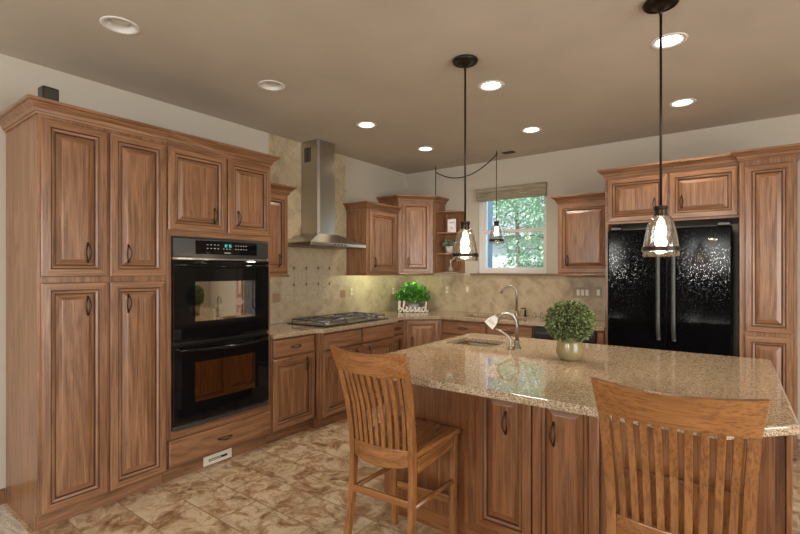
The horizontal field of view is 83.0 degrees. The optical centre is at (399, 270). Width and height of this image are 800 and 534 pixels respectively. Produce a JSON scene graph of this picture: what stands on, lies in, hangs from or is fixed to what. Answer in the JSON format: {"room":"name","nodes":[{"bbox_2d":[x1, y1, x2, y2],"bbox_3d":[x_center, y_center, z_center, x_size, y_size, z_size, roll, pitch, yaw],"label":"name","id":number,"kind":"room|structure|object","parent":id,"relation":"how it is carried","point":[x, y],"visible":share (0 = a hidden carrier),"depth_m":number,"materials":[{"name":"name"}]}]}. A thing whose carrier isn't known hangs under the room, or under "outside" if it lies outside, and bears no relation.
{"room":"kitchen","nodes":[
{"label":"kitchen","id":0,"kind":"room"},
{"bbox_2d":[0,54,406,501],"bbox_3d":[-2.412,0.052,2.961,0.120,2.778,8.330,0,0,36],"label":"wall","id":1,"kind":"structure","parent":0,"point":[364,181],"depth_m":3.31,"materials":[{"name":"beige paint"}]},
{"bbox_2d":[0,488,4,504],"bbox_3d":[-3.632,1.395,1.180,0.014,0.092,4.015,0,0,36],"label":"baseboard","id":2,"kind":"structure","parent":1,"relation":"attached to","point":[2,491],"depth_m":2.79,"materials":[{"name":"brown wood"}]},
{"bbox_2d":[270,182,296,276],"bbox_3d":[-1.249,-0.358,4.134,0.363,0.835,0.470,0,0,36],"label":"upper cabinet","id":3,"kind":"object","parent":1,"relation":"attached to","point":[278,239],"visible":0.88,"depth_m":4.10,"materials":[{"name":"brown wood"}]},
{"bbox_2d":[288,139,365,249],"bbox_3d":[-0.779,-0.785,4.702,0.446,1.098,0.800,0,0,36],"label":"range hood","id":4,"kind":"object","parent":1,"relation":"attached to","point":[318,155],"visible":0.97,"depth_m":4.65,"materials":[{"name":"silver metal"}]},
{"bbox_2d":[269,133,406,323],"bbox_3d":[-0.717,-0.406,5.169,0.008,1.862,2.764,0,0,36],"label":"tile backsplash","id":5,"kind":"structure","parent":1,"relation":"attached to","point":[317,284],"depth_m":4.90,"materials":[{"name":"tile"}]},
{"bbox_2d":[349,287,353,296],"bbox_3d":[-0.575,0.251,5.358,0.008,0.116,0.072,0,0,36],"label":"wall outlet","id":6,"kind":"object","parent":5,"relation":"attached to","point":[351,289],"visible":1,"depth_m":5.35,"materials":[{"name":"beige plastic"}]},
{"bbox_2d":[391,286,394,294],"bbox_3d":[-0.094,0.271,6.016,0.008,0.116,0.072,0,0,36],"label":"wall outlet","id":7,"kind":"object","parent":5,"relation":"attached to","point":[392,287],"visible":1,"depth_m":6.01,"materials":[{"name":"beige plastic"}]},
{"bbox_2d":[343,201,401,275],"bbox_3d":[-0.321,-0.358,5.402,0.363,0.835,0.656,0,0,36],"label":"upper cabinet","id":8,"kind":"object","parent":1,"relation":"attached to","point":[374,225],"visible":1,"depth_m":5.24,"materials":[{"name":"brown wood"}]},
{"bbox_2d":[0,0,799,173],"bbox_3d":[0.389,-1.407,0.985,6.935,0.140,8.450,0,0,36],"label":"ceiling","id":9,"kind":"structure","parent":0,"point":[585,73],"depth_m":2.95,"materials":[{"name":"paint"}]},
{"bbox_2d":[99,16,140,34],"bbox_3d":[-1.528,-1.380,2.468,0.192,0.094,0.192,0,0,36],"label":"recessed light","id":10,"kind":"object","parent":9,"relation":"in","point":[116,24],"visible":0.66,"depth_m":2.49,"materials":[{"name":"white paint"}]},
{"bbox_2d":[258,80,284,90],"bbox_3d":[-0.929,-1.380,3.269,0.192,0.094,0.192,0,0,36],"label":"recessed light","id":11,"kind":"object","parent":9,"relation":"in","point":[271,85],"visible":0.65,"depth_m":3.31,"materials":[{"name":"white paint"}]},
{"bbox_2d":[356,121,376,127],"bbox_3d":[-0.307,-1.380,4.153,0.192,0.094,0.192,0,0,36],"label":"recessed light","id":12,"kind":"object","parent":9,"relation":"in","point":[365,124],"visible":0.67,"depth_m":4.18,"materials":[{"name":"white paint"}]},
{"bbox_2d":[417,147,433,150],"bbox_3d":[0.281,-1.380,4.974,0.192,0.094,0.192,0,0,36],"label":"recessed light","id":13,"kind":"object","parent":9,"relation":"in","point":[419,148],"visible":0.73,"depth_m":5.01,"materials":[{"name":"white paint"}]},
{"bbox_2d":[452,54,478,260],"bbox_3d":[0.414,-0.698,2.869,0.171,1.278,0.171,0,0,36],"label":"pendant light","id":14,"kind":"object","parent":9,"relation":"hanging from","point":[464,61],"visible":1,"depth_m":2.86,"materials":[{"name":"brown metal"}]},
{"bbox_2d":[435,151,503,243],"bbox_3d":[0.824,-0.818,5.411,0.171,1.038,1.042,0,0,-36],"label":"pendant","id":15,"kind":"object","parent":9,"relation":"hanging from","point":[496,223],"visible":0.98,"depth_m":5.05,"materials":[{"name":"brown metal"}]},
{"bbox_2d":[478,80,504,90],"bbox_3d":[0.659,-1.380,3.272,0.192,0.094,0.192,0,0,36],"label":"recessed light","id":16,"kind":"object","parent":9,"relation":"in","point":[491,85],"visible":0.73,"depth_m":3.29,"materials":[{"name":"white paint"}]},
{"bbox_2d":[502,151,515,153],"bbox_3d":[1.231,-1.333,5.121,0.140,0.008,0.090,0,0,36],"label":"ceiling vent","id":17,"kind":"object","parent":9,"relation":"in","point":[508,152],"visible":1,"depth_m":5.11,"materials":[{"name":"brown metal"}]},
{"bbox_2d":[521,127,541,132],"bbox_3d":[1.251,-1.380,4.301,0.192,0.094,0.192,0,0,36],"label":"recessed light","id":18,"kind":"object","parent":9,"relation":"in","point":[528,129],"visible":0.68,"depth_m":4.33,"materials":[{"name":"white paint"}]},
{"bbox_2d":[641,0,680,256],"bbox_3d":[1.297,-0.703,2.248,0.171,1.268,0.171,0,0,36],"label":"pendant light","id":19,"kind":"object","parent":9,"relation":"hanging from","point":[650,6],"visible":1,"depth_m":2.24,"materials":[{"name":"brown metal"}]},
{"bbox_2d":[650,32,687,48],"bbox_3d":[1.567,-1.380,2.633,0.192,0.094,0.192,0,0,36],"label":"recessed light","id":20,"kind":"object","parent":9,"relation":"in","point":[670,40],"visible":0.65,"depth_m":2.64,"materials":[{"name":"white paint"}]},
{"bbox_2d":[669,98,696,106],"bbox_3d":[2.253,-1.380,3.605,0.192,0.094,0.192,0,0,36],"label":"recessed light","id":21,"kind":"object","parent":9,"relation":"in","point":[688,101],"visible":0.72,"depth_m":3.63,"materials":[{"name":"white paint"}]},
{"bbox_2d":[0,404,799,533],"bbox_3d":[0.394,1.466,0.907,6.835,0.050,8.330,0,0,36],"label":"floor","id":22,"kind":"structure","parent":0,"point":[297,483],"depth_m":2.82,"materials":[{"name":"tile"}]},
{"bbox_2d":[0,94,169,531],"bbox_3d":[-1.998,0.255,2.872,0.643,2.371,0.752,0,0,36],"label":"pantry cabinet","id":23,"kind":"object","parent":22,"relation":"on","point":[86,188],"visible":1,"depth_m":2.67,"materials":[{"name":"brown wood"}]},
{"bbox_2d":[38,85,58,100],"bbox_3d":[-1.978,-0.943,2.544,0.073,0.165,0.080,0,0,32],"label":"speaker box","id":24,"kind":"object","parent":23,"relation":"on","point":[44,91],"visible":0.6,"depth_m":2.52,"materials":[{"name":"black plastic"}]},
{"bbox_2d":[44,87,57,100],"bbox_3d":[-1.948,-0.941,2.525,0.003,0.142,0.064,0,0,32],"label":"grille","id":25,"kind":"object","parent":24,"relation":"attached to","point":[51,94],"depth_m":2.52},
{"bbox_2d":[162,130,279,482],"bbox_3d":[-1.509,0.255,3.541,0.643,2.371,0.902,0,0,36],"label":"tall cabinet","id":26,"kind":"object","parent":22,"relation":"on","point":[215,189],"visible":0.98,"depth_m":3.27,"materials":[{"name":"brown wood"}]},
{"bbox_2d":[203,448,231,466],"bbox_3d":[-1.361,1.396,3.381,0.012,0.072,0.230,0,0,36],"label":"floor register","id":27,"kind":"object","parent":26,"relation":"attached to","point":[225,454],"visible":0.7,"depth_m":3.38,"materials":[{"name":"beige plastic"}]},
{"bbox_2d":[171,236,268,431],"bbox_3d":[-1.491,0.429,3.492,0.639,1.317,0.774,0,0,36],"label":"double oven","id":28,"kind":"object","parent":26,"relation":"in","point":[220,287],"visible":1,"depth_m":3.27,"materials":[{"name":"black"}]},
{"bbox_2d":[266,334,314,443],"bbox_3d":[-1.135,1.003,4.063,0.631,0.876,0.490,0,0,36],"label":"base cabinet","id":29,"kind":"object","parent":22,"relation":"on","point":[292,359],"visible":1,"depth_m":3.87,"materials":[{"name":"brown wood"}]},
{"bbox_2d":[270,309,604,338],"bbox_3d":[0.366,0.544,4.374,2.689,0.037,2.760,0,0,36],"label":"countertop","id":30,"kind":"structure","parent":29,"relation":"on","point":[279,330],"depth_m":4.74,"materials":[{"name":"stone"}]},
{"bbox_2d":[287,312,388,327],"bbox_3d":[-0.615,0.498,4.681,0.524,0.053,0.968,0,0,36],"label":"gas cooktop","id":31,"kind":"object","parent":30,"relation":"in","point":[356,317],"visible":1,"depth_m":4.54,"materials":[{"name":"silver metal"}]},
{"bbox_2d":[394,282,430,310],"bbox_3d":[0.177,0.334,5.882,0.464,0.383,0.476,0,0,36],"label":"leafy plant","id":32,"kind":"object","parent":30,"relation":"on","point":[407,293],"visible":0.97,"depth_m":5.80,"materials":[{"name":"green plant"}]},
{"bbox_2d":[398,300,428,312],"bbox_3d":[0.165,0.451,5.646,0.391,0.151,0.020,0,0,6],"label":"word sign","id":33,"kind":"object","parent":30,"relation":"on","point":[399,301],"visible":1,"depth_m":5.64,"materials":[{"name":"beige wood"}]},
{"bbox_2d":[500,285,521,315],"bbox_3d":[1.291,0.347,5.249,0.246,0.358,0.054,0,0,16],"label":"faucet","id":34,"kind":"object","parent":30,"relation":"on","point":[506,286],"visible":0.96,"depth_m":5.22,"materials":[{"name":"silver metal"}]},
{"bbox_2d":[311,323,393,428],"bbox_3d":[-0.640,1.003,4.683,0.696,0.876,1.088,0,0,36],"label":"base cabinet","id":35,"kind":"object","parent":22,"relation":"on","point":[330,406],"visible":0.49,"depth_m":4.21,"materials":[{"name":"brown wood"}]},
{"bbox_2d":[330,345,460,533],"bbox_3d":[-0.019,0.898,2.254,0.430,1.086,0.622,0,0,32],"label":"counter stool","id":36,"kind":"object","parent":22,"relation":"on","point":[393,443],"visible":1,"depth_m":2.12,"materials":[{"name":"brown wood"}]},
{"bbox_2d":[393,320,402,351],"bbox_3d":[-0.265,1.003,5.251,0.631,0.876,0.262,0,0,36],"label":"base cabinet","id":37,"kind":"object","parent":22,"relation":"on","point":[398,326],"visible":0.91,"depth_m":5.10,"materials":[{"name":"brown wood"}]},
{"bbox_2d":[403,319,441,348],"bbox_3d":[0.195,1.003,5.646,0.906,0.876,0.904,0,0,36],"label":"base cabinet","id":38,"kind":"object","parent":22,"relation":"on","point":[416,332],"visible":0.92,"depth_m":5.23,"materials":[{"name":"brown wood"}]},
{"bbox_2d":[442,319,533,343],"bbox_3d":[1.086,1.003,5.164,1.095,0.876,0.631,0,0,36],"label":"base cabinet","id":39,"kind":"object","parent":22,"relation":"on","point":[450,328],"visible":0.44,"depth_m":4.97,"materials":[{"name":"brown wood"}]},
{"bbox_2d":[534,326,596,343],"bbox_3d":[1.769,0.955,4.656,0.594,0.772,0.596,0,0,36],"label":"dishwasher","id":40,"kind":"object","parent":22,"relation":"on","point":[540,332],"visible":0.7,"depth_m":4.52,"materials":[{"name":"black metal"}]},
{"bbox_2d":[384,341,792,533],"bbox_3d":[1.007,1.003,2.692,1.912,0.876,1.320,0,0,36],"label":"base cabinet","id":41,"kind":"object","parent":22,"relation":"on","point":[522,468],"visible":0.29,"depth_m":2.17,"materials":[{"name":"brown wood"}]},
{"bbox_2d":[370,333,799,439],"bbox_3d":[0.923,0.544,2.593,1.957,0.037,1.596,0,0,36],"label":"countertop","id":42,"kind":"structure","parent":41,"relation":"on","point":[534,374],"depth_m":2.33,"materials":[{"name":"stone"}]},
{"bbox_2d":[457,341,496,346],"bbox_3d":[0.566,0.645,3.340,0.386,0.160,0.356,0,0,36],"label":"bar sink","id":43,"kind":"object","parent":42,"relation":"in","point":[469,343],"visible":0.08,"depth_m":3.50,"materials":[{"name":"silver metal"}]},
{"bbox_2d":[495,328,513,349],"bbox_3d":[0.703,0.460,3.042,0.127,0.132,0.040,0,0,36],"label":"water tap","id":44,"kind":"object","parent":42,"relation":"on","point":[510,347],"visible":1,"depth_m":3.02,"materials":[{"name":"silver metal"}]},
{"bbox_2d":[497,312,520,348],"bbox_3d":[0.725,0.404,3.068,0.177,0.244,0.106,0,0,36],"label":"faucet","id":45,"kind":"object","parent":42,"relation":"on","point":[516,339],"visible":1,"depth_m":3.05,"materials":[{"name":"silver metal"}]},
{"bbox_2d":[485,314,497,329],"bbox_3d":[0.631,0.355,3.114,0.095,0.106,0.018,0,0,5],"label":"tag","id":46,"kind":"object","parent":45,"relation":"hanging from","point":[492,321],"visible":1,"depth_m":3.11,"materials":[{"name":"white paper"}]},
{"bbox_2d":[544,299,596,360],"bbox_3d":[0.998,0.347,2.663,0.298,0.356,0.297,0,0,36],"label":"boxwood","id":47,"kind":"object","parent":42,"relation":"on","point":[566,316],"visible":1,"depth_m":2.60,"materials":[{"name":"green plant"}]},
{"bbox_2d":[597,331,604,344],"bbox_3d":[2.054,1.003,4.472,0.080,0.876,0.606,0,0,36],"label":"base cabinet","id":48,"kind":"object","parent":22,"relation":"on","point":[600,334],"visible":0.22,"depth_m":4.23,"materials":[{"name":"brown wood"}]},
{"bbox_2d":[597,154,738,344],"bbox_3d":[2.447,0.255,4.142,1.054,2.371,0.672,0,0,36],"label":"tall cabinet","id":49,"kind":"object","parent":22,"relation":"on","point":[698,191],"visible":0.88,"depth_m":3.88,"materials":[{"name":"brown wood"}]},
{"bbox_2d":[608,222,732,355],"bbox_3d":[2.436,0.528,4.085,0.918,1.825,0.730,0,0,36],"label":"refrigerator","id":50,"kind":"object","parent":22,"relation":"on","point":[684,302],"visible":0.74,"depth_m":3.80,"materials":[{"name":"black metal"}]},
{"bbox_2d":[591,377,769,533],"bbox_3d":[0.943,0.891,1.531,0.464,1.099,0.622,0,0,35],"label":"counter stool","id":51,"kind":"object","parent":22,"relation":"on","point":[637,502],"visible":1,"depth_m":1.36,"materials":[{"name":"brown wood"}]},
{"bbox_2d":[730,143,799,460],"bbox_3d":[2.999,0.253,3.711,0.461,2.376,0.717,0,0,36],"label":"pantry cabinet","id":52,"kind":"object","parent":22,"relation":"on","point":[767,223],"visible":0.73,"depth_m":3.44,"materials":[{"name":"brown wood"}]},
{"bbox_2d":[556,339,583,360],"bbox_3d":[1.000,0.462,2.663,0.154,0.128,0.154,0,0,36],"label":"pot","id":53,"kind":"object","parent":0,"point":[571,349],"depth_m":2.60,"materials":[{"name":"brown ceramic"}]},
{"bbox_2d":[407,114,799,438],"bbox_3d":[2.846,0.052,4.361,6.955,2.778,0.140,0,0,36],"label":"wall","id":54,"kind":"structure","parent":0,"point":[570,171],"depth_m":4.85,"materials":[{"name":"beige paint"}]},
{"bbox_2d":[376,195,448,274],"bbox_3d":[0.169,-0.435,5.809,0.672,0.990,0.672,0,0,36],"label":"upper cabinet","id":55,"kind":"object","parent":54,"relation":"attached to","point":[417,215],"visible":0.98,"depth_m":5.64,"materials":[{"name":"brown wood"}]},
{"bbox_2d":[436,211,464,272],"bbox_3d":[0.643,-0.357,5.737,0.285,0.785,0.230,0,0,36],"label":"corner shelf","id":56,"kind":"object","parent":54,"relation":"attached to","point":[442,234],"visible":0.82,"depth_m":5.79,"materials":[{"name":"brown wood"}]},
{"bbox_2d":[442,239,453,252],"bbox_3d":[0.610,-0.307,5.702,0.160,0.179,0.181,0,0,18],"label":"shelf plant","id":57,"kind":"object","parent":56,"relation":"on","point":[449,248],"visible":1,"depth_m":5.67,"materials":[{"name":"green plant"}]},
{"bbox_2d":[448,259,452,271],"bbox_3d":[0.638,-0.064,5.691,0.068,0.158,0.068,0,0,36],"label":"bud vase","id":58,"kind":"object","parent":56,"relation":"on","point":[450,269],"visible":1,"depth_m":5.68,"materials":[{"name":"clear glass"}]},
{"bbox_2d":[448,219,455,231],"bbox_3d":[0.655,-0.565,5.714,0.110,0.165,0.027,0,0,30],"label":"framed sign","id":59,"kind":"object","parent":56,"relation":"on","point":[451,222],"visible":0.98,"depth_m":5.70,"materials":[{"name":"white paper"}]},
{"bbox_2d":[407,275,604,319],"bbox_3d":[1.182,0.292,5.489,2.688,0.466,0.003,0,0,36],"label":"tile backsplash","id":60,"kind":"structure","parent":54,"relation":"attached to","point":[537,294],"depth_m":5.44,"materials":[{"name":"tile"}]},
{"bbox_2d":[445,286,449,293],"bbox_3d":[0.615,0.256,5.897,0.072,0.116,0.008,0,0,36],"label":"wall outlet","id":61,"kind":"object","parent":60,"relation":"attached to","point":[447,288],"visible":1,"depth_m":5.89,"materials":[{"name":"beige plastic"}]},
{"bbox_2d":[465,285,469,293],"bbox_3d":[0.853,0.241,5.722,0.072,0.116,0.009,0,0,36],"label":"light switch","id":62,"kind":"object","parent":60,"relation":"attached to","point":[467,287],"visible":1,"depth_m":5.72,"materials":[{"name":"beige plastic"}]},
{"bbox_2d":[573,287,592,297],"bbox_3d":[1.983,0.240,4.896,0.197,0.114,0.009,0,0,36],"label":"light switch","id":63,"kind":"object","parent":60,"relation":"attached to","point":[578,292],"visible":1,"depth_m":4.89,"materials":[{"name":"beige plastic"}]},
{"bbox_2d":[595,287,601,297],"bbox_3d":[2.108,0.236,4.804,0.072,0.116,0.009,0,0,36],"label":"light switch","id":64,"kind":"object","parent":60,"relation":"attached to","point":[598,290],"visible":1,"depth_m":4.80,"materials":[{"name":"beige plastic"}]},
{"bbox_2d":[476,182,546,201],"bbox_3d":[1.307,-0.923,5.366,0.873,0.152,0.052,0,0,36],"label":"window shade","id":65,"kind":"object","parent":54,"relation":"attached to","point":[532,189],"visible":1,"depth_m":5.32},
{"bbox_2d":[479,196,545,273],"bbox_3d":[1.369,-0.472,5.466,0.865,1.015,0.080,0,0,36],"label":"window","id":66,"kind":"structure","parent":54,"relation":"in","point":[483,231],"depth_m":5.58,"materials":[{"name":"white paint"}]},
{"bbox_2d":[470,273,556,275],"bbox_3d":[1.351,0.047,5.378,1.110,0.022,0.085,0,0,36],"label":"trim","id":67,"kind":"structure","parent":54,"relation":"attached to","point":[470,273],"depth_m":5.35,"materials":[{"name":"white wood"}]},
{"bbox_2d":[550,191,604,275],"bbox_3d":[1.922,-0.358,4.719,0.582,0.835,0.363,0,0,36],"label":"upper cabinet","id":68,"kind":"object","parent":54,"relation":"attached to","point":[581,217],"visible":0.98,"depth_m":4.60,"materials":[{"name":"brown wood"}]},
{"label":"outside","id":69,"kind":"structure","parent":0,"visible":0},
{"bbox_3d":[9.376,1.991,21.285,50.000,0.100,34.570,0,0,36],"label":"ground","id":70,"kind":"structure","parent":69,"visible":0},
{"bbox_2d":[486,201,492,267],"bbox_3d":[1.373,0.241,7.297,0.180,3.400,0.180,0,0,36],"label":"porch post","id":71,"kind":"object","parent":70,"relation":"on","point":[489,247],"visible":0.02,"depth_m":7.22,"materials":[{"name":"blue"}]},
{"bbox_2d":[493,196,543,267],"bbox_3d":[2.896,-0.334,8.270,3.258,4.557,3.308,0,0,-35],"label":"tree","id":72,"kind":"object","parent":70,"relation":"on","point":[533,204],"visible":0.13,"depth_m":7.90,"materials":[{"name":"green plant"}]},
{"bbox_2d":[493,198,543,267],"bbox_3d":[3.770,-0.559,17.686,11.000,5.000,7.000,0,0,36],"label":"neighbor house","id":73,"kind":"structure","parent":70,"relation":"on","point":[496,251],"depth_m":14.29,"materials":[{"name":"white"}]},
{"bbox_2d":[493,197,543,267],"bbox_3d":[3.177,-1.289,11.900,3.721,6.468,3.270,0,0,-5],"label":"tree","id":74,"kind":"object","parent":70,"relation":"on","point":[513,217],"visible":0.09,"depth_m":11.76,"materials":[{"name":"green plant"}]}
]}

